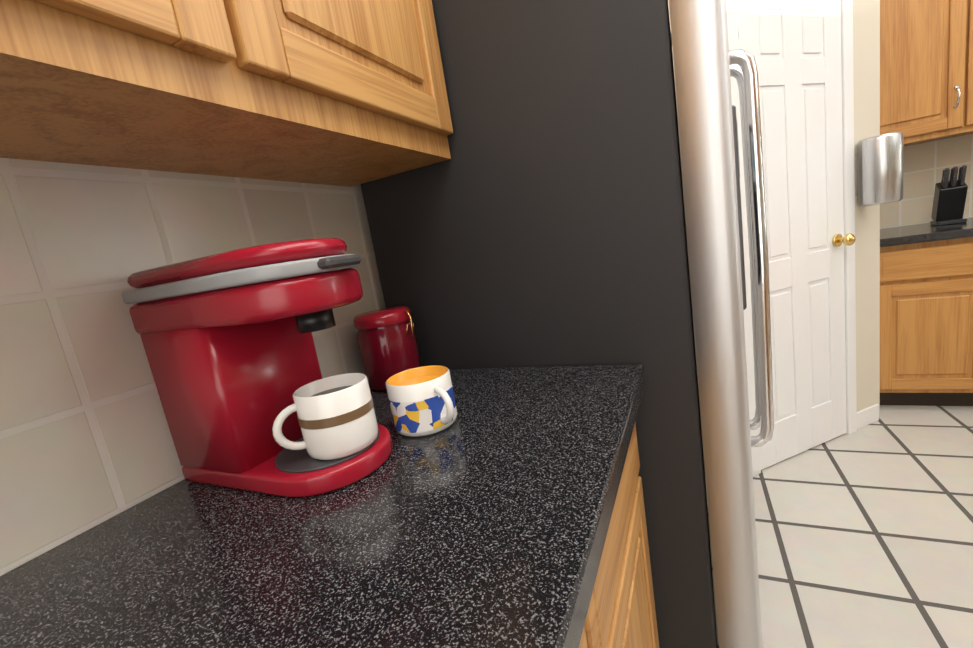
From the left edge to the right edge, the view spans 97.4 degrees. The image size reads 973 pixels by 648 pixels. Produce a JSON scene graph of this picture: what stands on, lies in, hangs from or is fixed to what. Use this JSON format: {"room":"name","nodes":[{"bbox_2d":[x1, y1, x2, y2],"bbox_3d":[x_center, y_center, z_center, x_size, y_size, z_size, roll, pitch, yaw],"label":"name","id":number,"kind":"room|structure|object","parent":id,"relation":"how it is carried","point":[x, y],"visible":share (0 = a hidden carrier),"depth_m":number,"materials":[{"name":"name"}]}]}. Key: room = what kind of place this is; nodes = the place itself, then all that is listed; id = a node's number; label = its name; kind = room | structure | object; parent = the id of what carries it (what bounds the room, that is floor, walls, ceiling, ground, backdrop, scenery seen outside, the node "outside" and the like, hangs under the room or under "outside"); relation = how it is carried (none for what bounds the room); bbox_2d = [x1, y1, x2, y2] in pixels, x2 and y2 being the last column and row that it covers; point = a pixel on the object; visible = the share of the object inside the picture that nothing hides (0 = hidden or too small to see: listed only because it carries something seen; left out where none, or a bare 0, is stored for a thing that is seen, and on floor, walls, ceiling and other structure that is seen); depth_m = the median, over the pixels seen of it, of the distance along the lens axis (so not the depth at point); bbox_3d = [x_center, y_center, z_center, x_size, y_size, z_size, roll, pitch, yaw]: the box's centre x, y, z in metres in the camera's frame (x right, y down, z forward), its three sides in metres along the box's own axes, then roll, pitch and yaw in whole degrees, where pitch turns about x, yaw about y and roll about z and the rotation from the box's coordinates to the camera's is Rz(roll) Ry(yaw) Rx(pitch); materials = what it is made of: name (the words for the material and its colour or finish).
{"room":"kitchen","nodes":[
{"label":"kitchen","id":0,"kind":"room"},
{"bbox_2d":[668,0,879,487],"bbox_3d":[1.114,-0.767,2.290,1.560,2.720,1.500,-4,11,26],"label":"wall","id":1,"kind":"structure","parent":0,"point":[866,44],"depth_m":2.02,"materials":[{"name":"paint"}]},
{"bbox_2d":[726,0,856,475],"bbox_3d":[1.352,-0.407,1.853,0.521,2.096,0.521,-4,11,26],"label":"door","id":2,"kind":"structure","parent":1,"relation":"attached to","point":[801,51],"depth_m":1.86,"materials":[{"name":"white paint"}]},
{"bbox_2d":[855,131,903,205],"bbox_3d":[1.742,-0.682,1.892,0.151,0.292,0.151,-4,11,26],"label":"paper towel dispenser","id":3,"kind":"object","parent":1,"relation":"attached to","point":[879,163],"visible":0.98,"depth_m":1.84,"materials":[{"name":"silver metal"}]},
{"bbox_2d":[880,0,972,146],"bbox_3d":[2.400,-1.506,2.161,0.939,1.050,0.310,-4,11,26],"label":"upper cabinet","id":4,"kind":"object","parent":1,"relation":"attached to","point":[926,71],"visible":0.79,"depth_m":2.13,"materials":[{"name":"brown wood"}]},
{"bbox_2d":[706,405,972,647],"bbox_3d":[2.701,0.910,-0.548,6.860,0.060,6.150,-4,11,26],"label":"floor","id":5,"kind":"structure","parent":0,"point":[864,536],"depth_m":1.49,"materials":[{"name":"tile"}]},
{"bbox_2d":[360,0,773,647],"bbox_3d":[0.351,0.018,1.326,0.867,1.772,0.910,-4,11,26],"label":"refrigerator","id":6,"kind":"object","parent":5,"relation":"on","point":[542,218],"visible":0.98,"depth_m":0.84,"materials":[{"name":"black metal"}]},
{"bbox_2d":[588,548,623,647],"bbox_3d":[-0.201,0.727,0.432,0.599,0.880,0.594,-4,11,26],"label":"base cabinet","id":7,"kind":"object","parent":5,"relation":"on","point":[607,626],"depth_m":0.53,"materials":[{"name":"brown wood"}]},
{"bbox_2d":[612,432,658,647],"bbox_3d":[-0.019,0.628,0.820,0.599,0.880,0.550,-4,11,26],"label":"base cabinet","id":8,"kind":"object","parent":5,"relation":"on","point":[630,544],"depth_m":0.75,"materials":[{"name":"brown wood"}]},
{"bbox_2d":[0,364,644,647],"bbox_3d":[-0.380,0.343,0.097,0.623,0.040,1.996,-4,11,26],"label":"countertop","id":9,"kind":"structure","parent":8,"relation":"on","point":[492,528],"depth_m":0.44,"materials":[{"name":"black stone"}]},
{"bbox_2d":[122,238,392,496],"bbox_3d":[-0.294,0.054,0.615,0.318,0.314,0.186,-4,11,26],"label":"coffee maker","id":10,"kind":"object","parent":9,"relation":"on","point":[229,345],"visible":0.9,"depth_m":0.56,"materials":[{"name":"red plastic"}]},
{"bbox_2d":[272,373,377,459],"bbox_3d":[-0.211,0.129,0.583,0.099,0.090,0.120,-4,11,26],"label":"mug","id":11,"kind":"object","parent":10,"relation":"on","point":[336,416],"visible":1,"depth_m":0.55,"materials":[{"name":"white ceramic"}]},
{"bbox_2d":[353,306,420,391],"bbox_3d":[-0.216,0.052,0.969,0.142,0.170,0.128,-4,11,26],"label":"jar","id":12,"kind":"object","parent":9,"relation":"on","point":[387,343],"visible":0.85,"depth_m":0.92,"materials":[{"name":"red ceramic"}]},
{"bbox_2d":[386,365,456,436],"bbox_3d":[-0.094,0.124,0.694,0.130,0.086,0.105,-4,11,26],"label":"patterned mug","id":13,"kind":"object","parent":9,"relation":"on","point":[422,401],"visible":1,"depth_m":0.66,"materials":[{"name":"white ceramic"}]},
{"bbox_2d":[880,217,972,405],"bbox_3d":[2.530,-0.072,2.282,0.886,0.920,0.634,-4,11,26],"label":"base cabinet","id":14,"kind":"object","parent":5,"relation":"on","point":[926,314],"visible":0.71,"depth_m":2.13,"materials":[{"name":"brown wood"}]},
{"bbox_2d":[931,165,967,225],"bbox_3d":[2.437,-0.673,2.247,0.110,0.289,0.194,-2,12,36],"label":"knife block","id":15,"kind":"object","parent":14,"relation":"on","point":[949,201],"visible":1,"depth_m":2.22,"materials":[{"name":"black plastic"}]},
{"bbox_3d":[3.731,-1.123,1.879,6.860,2.720,0.100,-4,11,26],"label":"wall","id":16,"kind":"structure","parent":0,"visible":0},
{"bbox_2d":[857,404,878,428],"bbox_3d":[3.950,0.310,1.230,5.896,0.090,1.508,-4,11,26],"label":"baseboard","id":17,"kind":"structure","parent":16,"relation":"attached to","point":[868,416],"depth_m":2.17,"materials":[{"name":"white paint"}]},
{"bbox_2d":[880,134,972,228],"bbox_3d":[3.310,-0.861,2.081,2.568,0.475,0.008,-4,11,26],"label":"backsplash","id":18,"kind":"structure","parent":16,"relation":"attached to","point":[926,164],"depth_m":2.45,"materials":[{"name":"beige tile"}]},
{"bbox_3d":[-0.550,-0.208,0.691,0.100,2.720,6.150,-4,11,26],"label":"wall","id":19,"kind":"structure","parent":0,"visible":0},
{"bbox_2d":[0,158,385,575],"bbox_3d":[-0.700,0.116,0.209,0.008,0.505,2.070,-4,11,26],"label":"wall","id":20,"kind":"structure","parent":19,"relation":"attached to","point":[86,442],"depth_m":0.57,"materials":[{"name":"beige tile"}]},
{"bbox_2d":[0,0,452,186],"bbox_3d":[-0.487,-0.731,0.432,0.308,1.035,1.010,-4,11,26],"label":"upper cabinet","id":21,"kind":"object","parent":20,"relation":"attached to","point":[349,93],"visible":1,"depth_m":0.48,"materials":[{"name":"brown wood"}]}
]}

